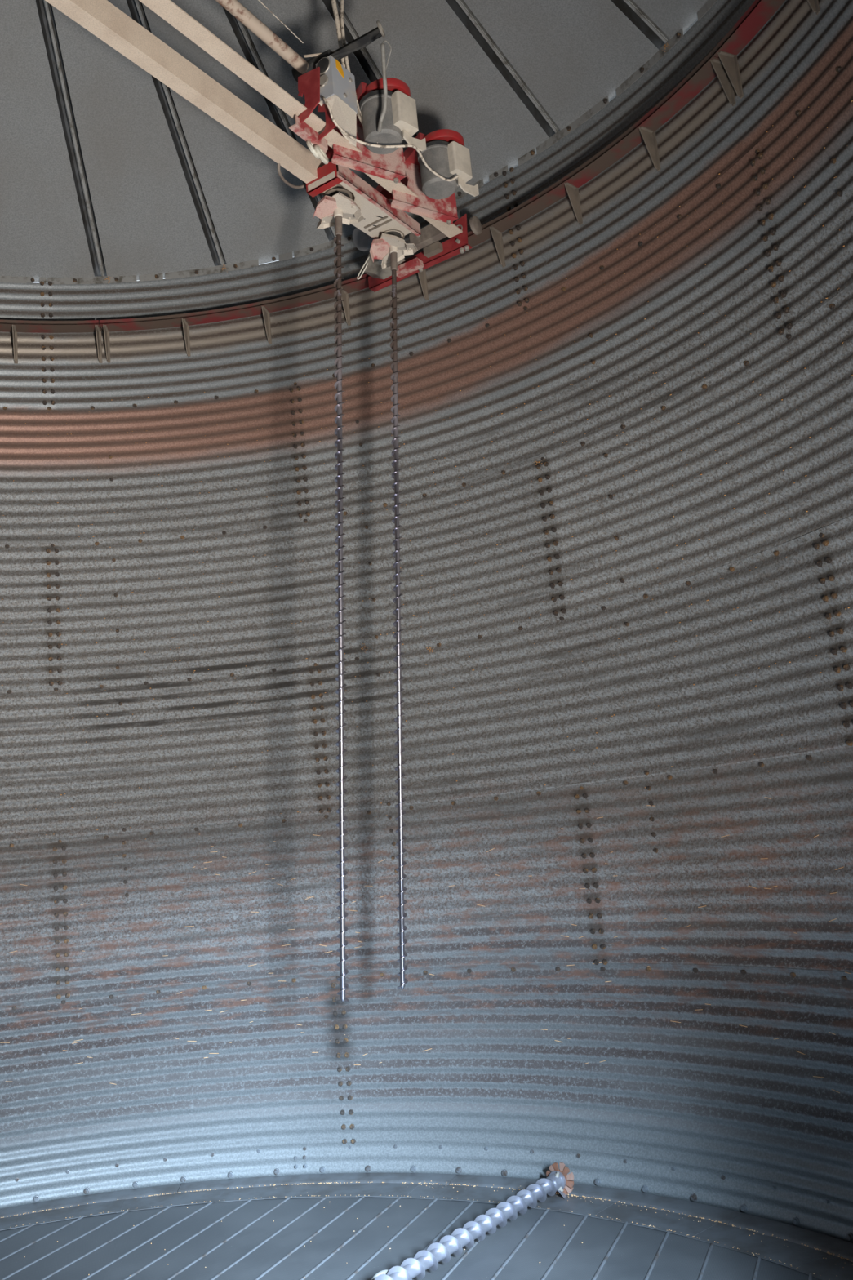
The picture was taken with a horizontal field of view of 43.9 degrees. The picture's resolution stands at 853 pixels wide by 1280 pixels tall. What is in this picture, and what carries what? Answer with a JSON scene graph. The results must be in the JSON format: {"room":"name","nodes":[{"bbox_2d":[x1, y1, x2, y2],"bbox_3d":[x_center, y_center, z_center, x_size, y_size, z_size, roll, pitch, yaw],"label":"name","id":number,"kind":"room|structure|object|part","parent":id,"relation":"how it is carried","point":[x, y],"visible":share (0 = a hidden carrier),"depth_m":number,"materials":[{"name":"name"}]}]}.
{"room":"grain silo interior","nodes":[
{"label":"grain silo interior","id":0,"kind":"room"},
{"bbox_2d":[0,0,717,284],"bbox_3d":[-1.710,-3.679,3.327,6.442,1.946,6.442,-5,-11,1],"label":"ceiling","id":1,"kind":"structure","parent":0,"point":[107,170],"depth_m":5.47,"materials":[{"name":"metal"}]},
{"bbox_3d":[-1.928,-3.200,5.096,0.649,1.671,2.786,-1,-12,-19],"label":"roof panel","id":2,"kind":"part","parent":1,"relation":"part of","materials":[{"name":"grey metal"}]},
{"bbox_3d":[-1.517,-3.235,5.108,0.649,1.671,2.786,-4,-11,-6],"label":"roof panel","id":3,"kind":"part","parent":1,"relation":"part of","materials":[{"name":"grey metal"}]},
{"bbox_3d":[-1.116,-3.288,5.030,0.649,1.671,2.786,-7,-11,6],"label":"roof panel","id":4,"kind":"part","parent":1,"relation":"part of","materials":[{"name":"grey metal"}]},
{"bbox_3d":[-0.744,-3.354,4.865,0.649,1.671,2.786,-9,-12,19],"label":"roof panel","id":5,"kind":"part","parent":1,"relation":"part of","materials":[{"name":"grey metal"}]},
{"bbox_2d":[340,0,362,120],"bbox_3d":[-0.324,-2.708,4.656,0.116,1.179,0.049,-3,-11,-13],"label":"power cable","id":6,"kind":"object","parent":1,"relation":"hanging from","point":[342,25],"visible":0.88,"depth_m":4.61,"materials":[{"name":"beige rubber"}]},
{"bbox_2d":[330,0,377,143],"bbox_3d":[-0.346,-2.723,4.666,0.185,1.232,0.074,-3,-11,-13],"label":"power cable","id":7,"kind":"object","parent":1,"relation":"hanging from","point":[333,2],"visible":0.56,"depth_m":4.63,"materials":[{"name":"beige rubber"}]},
{"bbox_3d":[-0.419,-3.431,4.622,0.649,1.671,2.786,-12,-13,32],"label":"roof panel","id":8,"kind":"part","parent":1,"relation":"part of","materials":[{"name":"grey metal"}]},
{"bbox_3d":[-0.159,-3.515,4.313,2.786,1.671,0.649,5,-15,-44],"label":"roof panel","id":9,"kind":"part","parent":1,"relation":"part of","materials":[{"name":"grey metal"}]},
{"bbox_3d":[0.024,-3.602,3.954,2.786,1.671,0.649,2,-13,-31],"label":"roof panel","id":10,"kind":"part","parent":1,"relation":"part of","materials":[{"name":"grey metal"}]},
{"bbox_2d":[0,0,852,1243],"bbox_3d":[-1.396,-0.271,2.665,6.379,5.055,6.379,-5,-11,-3],"label":"wall","id":11,"kind":"structure","parent":0,"point":[706,1108],"depth_m":5.27,"materials":[{"name":"metal"}]},
{"bbox_2d":[0,0,820,363],"bbox_3d":[-1.587,-2.343,3.068,6.357,0.217,6.358,-5,-11,1],"label":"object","id":12,"kind":"object","parent":11,"relation":"attached to","point":[722,61],"visible":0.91,"depth_m":5.28,"materials":[{"name":"red paint"}]},
{"bbox_2d":[44,0,482,292],"bbox_3d":[-1.031,-3.244,4.489,0.697,2.276,3.362,-12,-13,33],"label":"bridge","id":13,"kind":"object","parent":12,"relation":"on","point":[100,18],"visible":0.8,"depth_m":4.31,"materials":[{"name":"beige metal"}]},
{"bbox_2d":[276,163,306,188],"bbox_3d":[-0.616,-2.102,4.807,0.066,0.076,0.250,-11,-12,28],"label":"loop","id":14,"kind":"object","parent":13,"relation":"attached to","point":[282,177],"visible":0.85,"depth_m":4.80,"materials":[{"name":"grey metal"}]},
{"bbox_3d":[-0.311,-2.169,5.691,0.170,0.170,0.132,1,-13,-29],"label":"drive motor","id":15,"kind":"part","parent":13,"relation":"part of","materials":[{"name":"grey metal"}]},
{"bbox_2d":[288,20,479,239],"bbox_3d":[-0.242,-2.255,4.828,0.653,0.545,1.064,-12,-13,31],"label":"carriage","id":16,"kind":"object","parent":13,"relation":"hanging from","point":[444,151],"visible":0.9,"depth_m":4.72,"materials":[{"name":"red metal"}]},
{"bbox_2d":[215,0,308,73],"bbox_3d":[-1.008,-2.554,3.826,0.055,0.054,1.750,-12,-13,32],"label":"pipe","id":17,"kind":"object","parent":16,"relation":"attached to","point":[234,7],"visible":1,"depth_m":4.32,"materials":[{"name":"beige metal"}]},
{"bbox_2d":[257,0,303,43],"bbox_3d":[-1.021,-2.699,3.799,0.006,0.129,1.760,-12,-13,32],"label":"guy wire","id":18,"kind":"object","parent":16,"relation":"attached to","point":[258,0],"visible":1,"depth_m":4.39,"materials":[{"name":"grey metal"}]},
{"bbox_3d":[-0.493,-2.251,4.381,0.147,0.215,0.006,-12,-13,33],"label":"hanger plate","id":19,"kind":"part","parent":16,"relation":"part of","materials":[{"name":"red paint"}]},
{"bbox_3d":[-0.423,-2.203,4.474,0.096,0.163,0.006,-12,-13,33],"label":"hanger plate","id":20,"kind":"part","parent":16,"relation":"part of","materials":[{"name":"red paint"}]},
{"bbox_2d":[318,93,356,146],"bbox_3d":[-0.363,-2.213,4.528,0.085,0.124,0.199,-12,-13,32],"label":"control box","id":21,"kind":"object","parent":16,"relation":"attached to","point":[344,112],"depth_m":4.51,"materials":[{"name":"beige metal"}]},
{"bbox_2d":[312,191,364,229],"bbox_3d":[-0.412,-1.987,4.945,0.238,0.084,0.238,-5,-11,1],"label":"gearbox","id":22,"kind":"object","parent":16,"relation":"attached to","point":[328,207],"visible":0.95,"depth_m":4.92,"materials":[{"name":"beige metal"}]},
{"bbox_2d":[333,215,348,1001],"bbox_3d":[-0.377,-0.268,4.605,0.281,3.509,0.047,-4,-11,-4],"label":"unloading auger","id":23,"kind":"object","parent":16,"relation":"hanging from","point":[337,250],"visible":1,"depth_m":4.56,"materials":[{"name":"metal"}]},
{"bbox_3d":[-0.316,-2.529,4.494,0.265,0.122,0.067,-8,-11,16],"label":"cable arm","id":24,"kind":"part","parent":16,"relation":"part of","materials":[{"name":"black metal"}]},
{"bbox_3d":[-0.314,-2.052,5.084,0.191,0.006,0.600,-12,-13,33],"label":"frame plate","id":25,"kind":"part","parent":16,"relation":"part of","materials":[{"name":"white metal"}]},
{"bbox_3d":[-0.222,-2.091,5.040,0.022,0.070,0.645,-12,-13,33],"label":"frame rail","id":26,"kind":"part","parent":16,"relation":"part of","materials":[{"name":"beige metal"}]},
{"bbox_3d":[-0.192,-2.226,4.571,0.175,0.193,0.175,-5,-11,1],"label":"motor","id":27,"kind":"part","parent":16,"relation":"part of","materials":[{"name":"grey metal"}]},
{"bbox_2d":[377,43,387,132],"bbox_3d":[-0.180,-2.291,4.402,0.035,0.273,0.201,-2,-11,-14],"label":"cable","id":28,"kind":"object","parent":16,"relation":"hanging from","point":[382,45],"visible":1,"depth_m":4.38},
{"bbox_2d":[382,40,391,69],"bbox_3d":[-0.160,-2.401,4.356,0.039,0.110,0.061,-5,-11,1],"label":"cable","id":29,"kind":"object","parent":28,"relation":"attached to","point":[384,40],"visible":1,"depth_m":4.36,"materials":[{"name":"grey rubber"}]},
{"bbox_2d":[322,97,458,181],"bbox_3d":[-0.118,-2.185,4.593,0.717,0.202,0.132,3,-14,-36],"label":"cable","id":30,"kind":"object","parent":16,"relation":"attached to","point":[340,128],"visible":1,"depth_m":4.50,"materials":[{"name":"white plastic"}]},
{"bbox_2d":[369,233,417,269],"bbox_3d":[-0.164,-1.944,5.288,0.231,0.084,0.231,-15,-15,42],"label":"gearbox","id":31,"kind":"object","parent":16,"relation":"attached to","point":[381,248],"visible":0.97,"depth_m":5.28,"materials":[{"name":"beige metal"}]},
{"bbox_2d":[389,251,408,989],"bbox_3d":[-0.137,-0.215,4.951,0.298,3.526,0.047,-5,-11,-1],"label":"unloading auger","id":32,"kind":"object","parent":16,"relation":"hanging from","point":[393,255],"visible":1,"depth_m":4.91,"materials":[{"name":"metal"}]},
{"bbox_3d":[0.054,-2.179,4.928,0.175,0.193,0.175,-5,-11,1],"label":"motor","id":33,"kind":"part","parent":16,"relation":"part of","materials":[{"name":"grey metal"}]},
{"bbox_3d":[0.165,-2.106,5.474,0.115,0.162,0.006,-12,-13,33],"label":"truck plate","id":34,"kind":"part","parent":13,"relation":"part of","materials":[{"name":"red paint"}]},
{"bbox_2d":[8,796,850,1093],"bbox_3d":[0.074,1.380,4.694,4.657,1.187,1.013,-11,-13,29],"label":"chaff","id":35,"kind":"object","parent":11,"relation":"attached to","point":[764,797],"visible":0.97,"depth_m":5.31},
{"bbox_2d":[0,1172,852,1279],"bbox_3d":[-1.173,2.155,2.193,6.406,0.082,6.406,-5,-11,1],"label":"floor","id":36,"kind":"structure","parent":0,"point":[247,1244],"depth_m":4.41,"materials":[{"name":"grey metal"}]},
{"bbox_2d":[0,1182,852,1279],"bbox_3d":[-0.173,2.429,4.230,5.039,0.016,1.742,-9,-12,19],"label":"corn kernel","id":37,"kind":"object","parent":36,"relation":"on","point":[733,1225],"visible":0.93,"depth_m":4.60,"materials":[{"name":"yellow food"}]},
{"bbox_2d":[374,1162,573,1279],"bbox_3d":[-0.186,2.259,3.658,0.133,0.133,2.638,-13,-13,35],"label":"unloading auger","id":38,"kind":"object","parent":36,"relation":"on","point":[557,1180],"visible":1,"depth_m":4.20,"materials":[{"name":"metal"}]},
{"bbox_3d":[0.564,2.362,4.729,0.042,0.040,0.015,-14,-14,39],"label":"paddle blade","id":39,"kind":"part","parent":38,"relation":"part of","materials":[{"name":"brown rubber"}]},
{"bbox_3d":[0.575,2.347,4.713,0.011,0.040,0.033,4,-15,-41],"label":"paddle blade","id":40,"kind":"part","parent":38,"relation":"part of","materials":[{"name":"brown metal"}]},
{"bbox_3d":[0.604,2.342,4.700,0.014,0.040,0.031,5,-15,-43],"label":"paddle blade","id":41,"kind":"part","parent":38,"relation":"part of","materials":[{"name":"brown metal"}]},
{"bbox_3d":[0.608,2.432,4.678,0.033,0.040,0.011,-10,-12,23],"label":"paddle blade","id":42,"kind":"part","parent":38,"relation":"part of","materials":[{"name":"brown metal"}]},
{"bbox_3d":[0.617,2.348,4.682,0.040,0.041,0.016,-13,-13,35],"label":"paddle blade","id":43,"kind":"part","parent":38,"relation":"part of","materials":[{"name":"metal"}]},
{"bbox_3d":[0.627,2.418,4.674,0.042,0.040,0.015,-12,-13,31],"label":"paddle blade","id":44,"kind":"part","parent":38,"relation":"part of","materials":[{"name":"brown metal"}]},
{"bbox_3d":[0.629,2.396,4.665,0.041,0.029,0.016,-12,-13,32],"label":"paddle blade","id":45,"kind":"part","parent":38,"relation":"part of","materials":[{"name":"brown metal"}]},
{"bbox_3d":[0.632,2.366,4.678,0.040,0.030,0.016,-13,-13,35],"label":"paddle blade","id":46,"kind":"part","parent":38,"relation":"part of","materials":[{"name":"brown metal"}]}
]}

